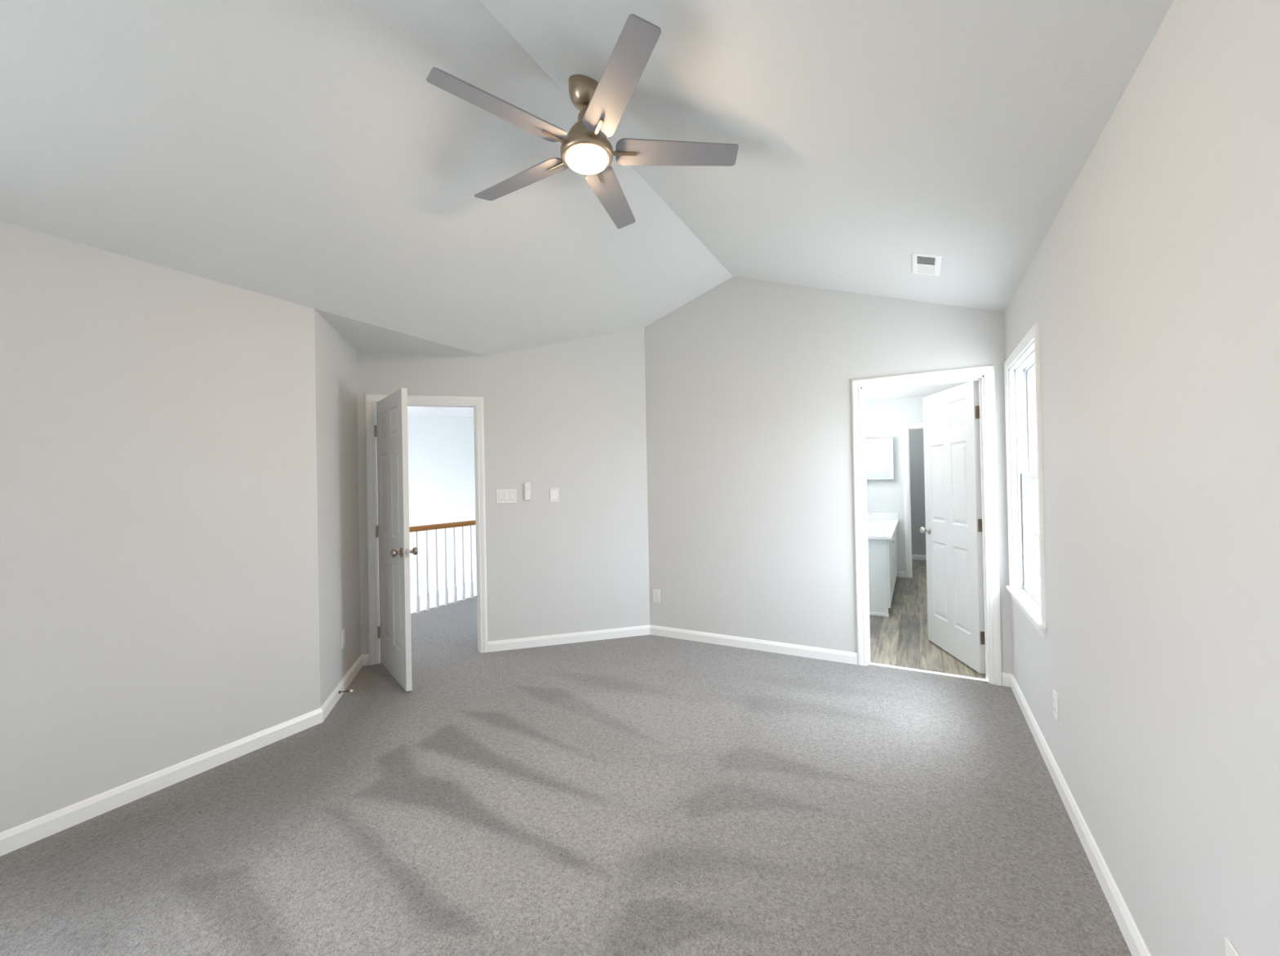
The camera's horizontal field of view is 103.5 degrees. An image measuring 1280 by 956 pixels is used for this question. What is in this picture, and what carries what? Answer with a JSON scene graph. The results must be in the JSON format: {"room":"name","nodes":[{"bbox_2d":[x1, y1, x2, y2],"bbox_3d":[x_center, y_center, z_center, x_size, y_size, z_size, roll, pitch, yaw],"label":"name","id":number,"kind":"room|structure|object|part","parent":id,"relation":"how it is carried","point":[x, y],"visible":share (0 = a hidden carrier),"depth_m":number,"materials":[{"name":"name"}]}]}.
{"room":"empty bedroom","nodes":[
{"label":"empty bedroom","id":0,"kind":"room"},
{"bbox_2d":[0,221,319,832],"bbox_3d":[-2.818,0.226,1.446,0.120,2.444,3.576,-1,0,29],"label":"wall","id":1,"kind":"structure","parent":0,"point":[159,607],"depth_m":2.31,"materials":[{"name":"paint"}]},
{"bbox_2d":[0,707,323,856],"bbox_3d":[-2.706,1.405,1.462,0.014,0.084,3.462,-1,0,29],"label":"baseboard","id":2,"kind":"structure","parent":1,"relation":"attached to","point":[15,837],"depth_m":2.29,"materials":[{"name":"white wood"}]},
{"bbox_2d":[314,309,360,707],"bbox_3d":[-2.119,0.225,3.490,0.120,2.444,1.086,-1,0,-16],"label":"wall","id":3,"kind":"structure","parent":0,"point":[335,362],"depth_m":3.36,"materials":[{"name":"paint"}]},
{"bbox_2d":[320,654,362,720],"bbox_3d":[-2.014,1.403,3.442,0.014,0.084,0.972,-1,0,-16],"label":"baseboard","id":4,"kind":"structure","parent":3,"relation":"attached to","point":[334,697],"depth_m":3.35,"materials":[{"name":"white wood"}]},
{"bbox_2d":[341,628,345,648],"bbox_3d":[-2.024,1.097,3.443,0.007,0.118,0.072,-1,0,-16],"label":"wall outlet","id":5,"kind":"object","parent":3,"relation":"attached to","point":[343,634],"visible":1,"depth_m":3.43,"materials":[{"name":"white plastic"}]},
{"bbox_2d":[338,688,353,693],"bbox_3d":[-1.924,1.396,3.305,0.082,0.020,0.020,-1,0,-16],"label":"door stop","id":6,"kind":"object","parent":3,"relation":"attached to","point":[351,690],"visible":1,"depth_m":3.30,"materials":[{"name":"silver metal"}]},
{"bbox_2d":[407,406,473,417],"bbox_3d":[-2.237,-1.030,6.141,5.300,0.100,4.040,-1,0,-16],"label":"ceiling","id":7,"kind":"structure","parent":0,"point":[411,411],"depth_m":7.36,"materials":[{"name":"paint"}]},
{"bbox_2d":[407,416,476,613],"bbox_3d":[-2.745,1.613,8.026,5.300,5.144,0.120,-1,0,-16],"label":"wall","id":8,"kind":"structure","parent":0,"point":[442,471],"depth_m":7.87,"materials":[{"name":"white paint"}]},
{"bbox_2d":[355,327,649,654],"bbox_3d":[-1.076,0.043,4.302,2.344,2.777,0.120,-1,0,-16],"label":"wall","id":9,"kind":"structure","parent":0,"point":[568,416],"depth_m":4.34,"materials":[{"name":"paint"}]},
{"bbox_2d":[361,653,369,666],"bbox_3d":[-2.128,1.408,3.908,0.058,0.084,0.014,-1,0,-16],"label":"baseboard","id":10,"kind":"structure","parent":9,"relation":"attached to","point":[366,661],"depth_m":3.90,"materials":[{"name":"white wood"}]},
{"bbox_2d":[374,387,417,691],"bbox_3d":[-1.802,0.415,3.670,0.169,2.018,0.801,-1,0,-39],"label":"door","id":11,"kind":"structure","parent":9,"relation":"in","point":[391,433],"depth_m":3.55,"materials":[{"name":"white wood"}]},
{"bbox_3d":[-1.632,0.502,3.383,0.067,0.066,0.066,-1,0,-39],"label":"knob","id":12,"kind":"part","parent":11,"relation":"part of","materials":[{"name":"silver metal"}]},
{"bbox_3d":[-1.554,0.500,3.367,0.025,0.058,0.002,-1,0,-39],"label":"latch plate","id":13,"kind":"part","parent":11,"relation":"part of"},
{"bbox_3d":[-1.553,0.501,3.447,0.067,0.066,0.066,-1,0,-39],"label":"knob","id":14,"kind":"part","parent":11,"relation":"part of","materials":[{"name":"silver metal"}]},
{"bbox_2d":[364,394,488,665],"bbox_3d":[-1.715,0.392,4.111,0.878,2.102,0.153,-1,0,-16],"label":"trim","id":15,"kind":"structure","parent":9,"relation":"attached to","point":[371,400],"depth_m":4.05,"materials":[{"name":"white wood"}]},
{"bbox_2d":[496,488,516,503],"bbox_3d":[-1.116,0.153,4.221,0.163,0.116,0.010,-1,0,-16],"label":"light switch","id":16,"kind":"object","parent":9,"relation":"attached to","point":[504,495],"visible":1,"depth_m":4.22,"materials":[{"name":"white plastic"}]},
{"bbox_2d":[524,482,530,499],"bbox_3d":[-0.951,0.112,4.263,0.050,0.146,0.025,-1,0,-16],"label":"remote","id":17,"kind":"object","parent":9,"relation":"attached to","point":[526,486],"visible":1,"depth_m":4.25,"materials":[{"name":"white plastic"}]},
{"bbox_2d":[550,488,559,502],"bbox_3d":[-0.735,0.146,4.335,0.076,0.118,0.006,-1,0,-16],"label":"light switch","id":18,"kind":"object","parent":9,"relation":"attached to","point":[554,492],"visible":1,"depth_m":4.33,"materials":[{"name":"white plastic"}]},
{"bbox_2d":[488,624,649,652],"bbox_3d":[-0.581,1.381,4.363,1.404,0.084,0.014,-1,0,-16],"label":"baseboard","id":19,"kind":"structure","parent":9,"relation":"attached to","point":[586,636],"depth_m":4.34,"materials":[{"name":"white wood"}]},
{"bbox_2d":[0,595,1132,955],"bbox_3d":[-0.663,1.418,3.189,5.375,0.001,8.492,-1,0,29],"label":"floor","id":20,"kind":"structure","parent":0,"point":[642,795],"depth_m":2.01,"materials":[{"name":"grey carpet"}]},
{"bbox_2d":[408,520,475,613],"bbox_3d":[-2.228,0.992,5.835,0.066,0.941,3.100,-1,0,29],"label":"stair railing","id":21,"kind":"object","parent":20,"relation":"on","point":[433,526],"visible":0.34,"depth_m":5.80,"materials":[{"name":"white wood"}]},
{"bbox_3d":[-2.237,0.549,5.837,0.066,0.055,3.100,-1,0,29],"label":"handrail","id":22,"kind":"part","parent":21,"relation":"part of","materials":[{"name":"brown wood"}]},
{"bbox_2d":[0,0,1173,356],"bbox_3d":[-0.943,-1.369,1.817,4.644,0.760,6.037,-1,0,29],"label":"ceiling","id":23,"kind":"structure","parent":0,"point":[304,153],"depth_m":1.99,"materials":[{"name":"paint"}]},
{"bbox_2d":[426,13,738,229],"bbox_3d":[-0.256,-1.463,2.107,1.182,0.349,1.219,-1,0,29],"label":"ceiling fan","id":24,"kind":"object","parent":23,"relation":"hanging from","point":[586,149],"visible":1,"depth_m":2.01,"materials":[{"name":"wood"}]},
{"bbox_3d":[-0.507,-1.343,1.843,0.513,0.034,0.126,-1,0,-39],"label":"blade","id":25,"kind":"part","parent":24,"relation":"part of","materials":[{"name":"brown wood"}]},
{"bbox_3d":[-0.534,-1.340,2.282,0.513,0.034,0.126,-1,0,33],"label":"blade","id":26,"kind":"part","parent":24,"relation":"part of","materials":[{"name":"wood"}]},
{"bbox_3d":[-0.326,-1.338,1.990,0.130,0.013,0.020,-1,0,-40],"label":"blade arm","id":27,"kind":"part","parent":24,"relation":"part of","materials":[{"name":"brown metal"}]},
{"bbox_3d":[-0.338,-1.337,2.155,0.130,0.013,0.020,-1,0,32],"label":"blade arm","id":28,"kind":"part","parent":24,"relation":"part of","materials":[{"name":"brown metal"}]},
{"bbox_3d":[-0.221,-1.479,2.082,0.072,0.053,0.072,-1,0,29],"label":"rod","id":29,"kind":"part","parent":24,"relation":"part of","materials":[{"name":"brown metal"}]},
{"bbox_2d":[566,145,607,174],"bbox_3d":[-0.218,-1.305,2.080,0.168,0.030,0.168,-1,0,29],"label":"diffuser","id":30,"kind":"object","parent":24,"relation":"attached to","point":[583,159],"depth_m":2.05,"materials":[{"name":"white glass"}]},
{"bbox_3d":[-0.166,-1.341,1.951,0.020,0.013,0.130,-1,0,-22],"label":"blade arm","id":31,"kind":"part","parent":24,"relation":"part of","materials":[{"name":"brown metal"}]},
{"bbox_3d":[-0.185,-1.339,2.217,0.020,0.013,0.130,-1,0,14],"label":"blade arm","id":32,"kind":"part","parent":24,"relation":"part of","materials":[{"name":"brown metal"}]},
{"bbox_3d":[-0.125,-1.347,2.443,0.126,0.034,0.513,-1,0,15],"label":"blade","id":33,"kind":"part","parent":24,"relation":"part of","materials":[{"name":"wood"}]},
{"bbox_3d":[-0.082,-1.352,1.732,0.126,0.034,0.513,-1,0,-21],"label":"blade","id":34,"kind":"part","parent":24,"relation":"part of","materials":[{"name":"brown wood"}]},
{"bbox_3d":[-0.079,-1.342,2.091,0.130,0.013,0.020,-1,0,-4],"label":"blade arm","id":35,"kind":"part","parent":24,"relation":"part of","materials":[{"name":"brown metal"}]},
{"bbox_3d":[0.155,-1.354,2.103,0.513,0.034,0.126,-1,0,-3],"label":"blade","id":36,"kind":"part","parent":24,"relation":"part of","materials":[{"name":"wood"}]},
{"bbox_2d":[911,252,941,275],"bbox_3d":[1.642,-1.241,2.900,0.142,0.086,0.310,-1,0,29],"label":"ceiling vent","id":37,"kind":"object","parent":23,"relation":"in","point":[922,264],"visible":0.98,"depth_m":2.88,"materials":[{"name":"white metal"}]},
{"bbox_2d":[644,276,1013,684],"bbox_3d":[1.292,-0.147,3.973,2.836,3.064,0.120,-1,0,29],"label":"wall","id":38,"kind":"structure","parent":0,"point":[750,463],"depth_m":4.03,"materials":[{"name":"paint"}]},
{"bbox_2d":[653,589,660,603],"bbox_3d":[0.148,1.059,4.530,0.072,0.118,0.008,-1,0,29],"label":"wall outlet","id":39,"kind":"object","parent":38,"relation":"attached to","point":[656,593],"visible":1,"depth_m":4.53,"materials":[{"name":"white plastic"}]},
{"bbox_2d":[649,624,857,664],"bbox_3d":[0.848,1.352,4.146,1.732,0.084,0.014,-1,0,29],"label":"baseboard","id":40,"kind":"structure","parent":38,"relation":"attached to","point":[832,655],"depth_m":4.08,"materials":[{"name":"white wood"}]},
{"bbox_2d":[851,364,1001,685],"bbox_3d":[2.004,0.318,3.587,0.871,2.102,0.153,-1,0,29],"label":"trim","id":41,"kind":"structure","parent":38,"relation":"attached to","point":[985,375],"depth_m":3.41,"materials":[{"name":"white wood"}]},
{"bbox_2d":[868,662,987,680],"bbox_3d":[2.020,1.365,3.573,0.732,0.007,0.020,-1,0,29],"label":"trim","id":42,"kind":"structure","parent":38,"relation":"attached to","point":[872,663],"depth_m":3.56,"materials":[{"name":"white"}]},
{"bbox_2d":[920,381,985,673],"bbox_3d":[2.370,0.336,3.838,0.169,2.018,0.801,-1,0,5],"label":"door","id":43,"kind":"structure","parent":38,"relation":"in","point":[951,416],"depth_m":3.76,"materials":[{"name":"white wood"}]},
{"bbox_3d":[2.352,0.431,4.169,0.067,0.066,0.066,-1,0,5],"label":"knob","id":44,"kind":"part","parent":43,"relation":"part of","materials":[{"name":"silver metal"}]},
{"bbox_2d":[1001,671,1012,686],"bbox_3d":[2.401,1.318,3.298,0.059,0.084,0.014,-1,0,29],"label":"baseboard","id":45,"kind":"structure","parent":38,"relation":"attached to","point":[1006,677],"depth_m":3.30,"materials":[{"name":"white wood"}]},
{"bbox_2d":[865,396,924,577],"bbox_3d":[3.687,0.134,6.914,1.521,2.444,0.110,-1,0,29],"label":"wall","id":46,"kind":"structure","parent":0,"point":[884,419],"depth_m":6.96,"materials":[{"name":"white paint"}]},
{"bbox_2d":[866,437,893,479],"bbox_3d":[3.257,-0.260,7.019,0.474,0.560,0.114,-1,0,29],"label":"medicine cabinet","id":47,"kind":"object","parent":46,"relation":"attached to","point":[880,462],"visible":0.56,"depth_m":6.93,"materials":[{"name":"white"}]},
{"bbox_2d":[896,570,905,577],"bbox_3d":[3.570,1.317,6.913,0.116,0.084,0.014,-1,0,29],"label":"baseboard","id":48,"kind":"structure","parent":46,"relation":"attached to","point":[900,573],"depth_m":6.91,"materials":[{"name":"white wood"}]},
{"bbox_2d":[902,422,923,577],"bbox_3d":[3.938,0.299,6.770,0.702,2.102,0.128,-1,0,29],"label":"trim","id":49,"kind":"structure","parent":46,"relation":"attached to","point":[906,427],"depth_m":6.87,"materials":[{"name":"white wood"}]},
{"bbox_2d":[864,382,967,401],"bbox_3d":[3.183,-1.134,6.043,1.521,0.100,5.533,-1,0,29],"label":"ceiling","id":50,"kind":"structure","parent":0,"point":[920,391],"depth_m":6.40,"materials":[{"name":"paint"}]},
{"bbox_2d":[909,428,926,555],"bbox_3d":[4.504,0.127,8.411,1.521,2.444,0.100,-1,0,29],"label":"wall","id":51,"kind":"structure","parent":0,"point":[916,442],"depth_m":8.32,"materials":[{"name":"grey paint"}]},
{"bbox_2d":[911,554,926,559],"bbox_3d":[4.499,1.307,8.354,1.321,0.084,0.014,-1,0,29],"label":"baseboard","id":52,"kind":"structure","parent":51,"relation":"attached to","point":[915,557],"depth_m":8.30,"materials":[{"name":"white wood"}]},
{"bbox_2d":[868,559,988,681],"bbox_3d":[3.240,1.409,6.043,1.521,0.101,5.499,-1,0,29],"label":"floor","id":53,"kind":"structure","parent":0,"point":[900,638],"depth_m":4.36,"materials":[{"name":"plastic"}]},
{"bbox_2d":[867,528,897,617],"bbox_3d":[2.788,0.985,6.062,0.523,0.764,2.247,-1,0,29],"label":"vanity cabinet","id":54,"kind":"object","parent":53,"relation":"on","point":[882,553],"visible":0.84,"depth_m":5.03,"materials":[{"name":"white wood"}]},
{"bbox_3d":[2.241,1.358,5.089,0.480,0.029,0.011,-1,0,29],"label":"moulding","id":55,"kind":"part","parent":54,"relation":"part of","materials":[{"name":"white wood"}]},
{"bbox_2d":[867,512,898,539],"bbox_3d":[2.775,0.601,6.053,0.523,0.215,2.279,-1,0,29],"label":"countertop","id":56,"kind":"structure","parent":54,"relation":"on","point":[881,526],"depth_m":6.13,"materials":[{"name":"white stone"}]},
{"bbox_2d":[867,528,884,532],"bbox_3d":[2.579,0.645,5.653,0.285,0.130,0.450,-1,0,29],"label":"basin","id":57,"kind":"object","parent":56,"relation":"in","point":[869,530],"depth_m":5.80,"materials":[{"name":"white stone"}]},
{"bbox_2d":[867,521,888,524],"bbox_3d":[3.005,0.641,6.434,0.285,0.130,0.450,-1,0,29],"label":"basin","id":58,"kind":"object","parent":56,"relation":"in","point":[868,522],"depth_m":6.61,"materials":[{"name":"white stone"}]},
{"bbox_3d":[2.586,0.945,5.224,0.018,0.674,0.548,-1,0,29],"label":"cabinet door","id":59,"kind":"part","parent":54,"relation":"part of","materials":[{"name":"white wood"}]},
{"bbox_3d":[2.851,0.943,5.710,0.018,0.674,0.548,-1,0,29],"label":"cabinet door","id":60,"kind":"part","parent":54,"relation":"part of","materials":[{"name":"white wood"}]},
{"bbox_3d":[3.116,0.941,6.196,0.018,0.674,0.548,-1,0,29],"label":"cabinet door","id":61,"kind":"part","parent":54,"relation":"part of","materials":[{"name":"white wood"}]},
{"bbox_3d":[3.382,0.939,6.683,0.018,0.674,0.548,-1,0,29],"label":"cabinet door","id":62,"kind":"part","parent":54,"relation":"part of","materials":[{"name":"white wood"}]},
{"bbox_2d":[978,395,984,611],"bbox_3d":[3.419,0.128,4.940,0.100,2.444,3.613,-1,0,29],"label":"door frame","id":63,"kind":"structure","parent":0,"point":[979,396],"depth_m":5.12,"materials":[{"name":"white paint"}]},
{"bbox_2d":[1004,0,1279,955],"bbox_3d":[1.072,0.148,0.724,0.120,2.444,5.797,-1,0,29],"label":"wall","id":64,"kind":"structure","parent":0,"point":[1153,291],"depth_m":1.18,"materials":[{"name":"paint"}]},
{"bbox_2d":[1004,322,1046,639],"bbox_3d":[2.188,0.013,2.806,0.152,1.518,0.993,-1,0,29],"label":"window","id":65,"kind":"structure","parent":64,"relation":"in","point":[1020,367],"depth_m":3.12,"materials":[{"name":"white plastic"}]},
{"bbox_3d":[2.201,0.001,2.799,0.120,1.386,0.848,-1,0,29],"label":"frame","id":66,"kind":"part","parent":65,"relation":"part of","materials":[{"name":"white plastic"}]},
{"bbox_3d":[2.228,-0.333,2.782,0.024,0.686,0.810,-1,0,29],"label":"sash","id":67,"kind":"part","parent":65,"relation":"part of","materials":[{"name":"white plastic"}]},
{"bbox_3d":[2.206,0.327,2.797,0.032,0.728,0.810,-1,0,29],"label":"sash","id":68,"kind":"part","parent":65,"relation":"part of","materials":[{"name":"white plastic"}]},
{"bbox_2d":[1053,688,1058,721],"bbox_3d":[1.853,1.014,2.254,0.008,0.118,0.072,-1,0,29],"label":"wall outlet","id":69,"kind":"object","parent":64,"relation":"attached to","point":[1055,713],"visible":1,"depth_m":2.24,"materials":[{"name":"white plastic"}]},
{"bbox_2d":[1010,673,1151,955],"bbox_3d":[1.036,1.329,0.749,0.014,0.084,5.797,-1,0,29],"label":"baseboard","id":70,"kind":"structure","parent":64,"relation":"attached to","point":[1135,941],"depth_m":1.81,"materials":[{"name":"white wood"}]},
{"bbox_2d":[1224,936,1239,955],"bbox_3d":[1.158,0.978,0.981,0.008,0.118,0.072,-1,0,29],"label":"wall outlet","id":71,"kind":"object","parent":64,"relation":"attached to","point":[1230,950],"visible":1,"depth_m":1.00,"materials":[{"name":"white plastic"}]}
]}

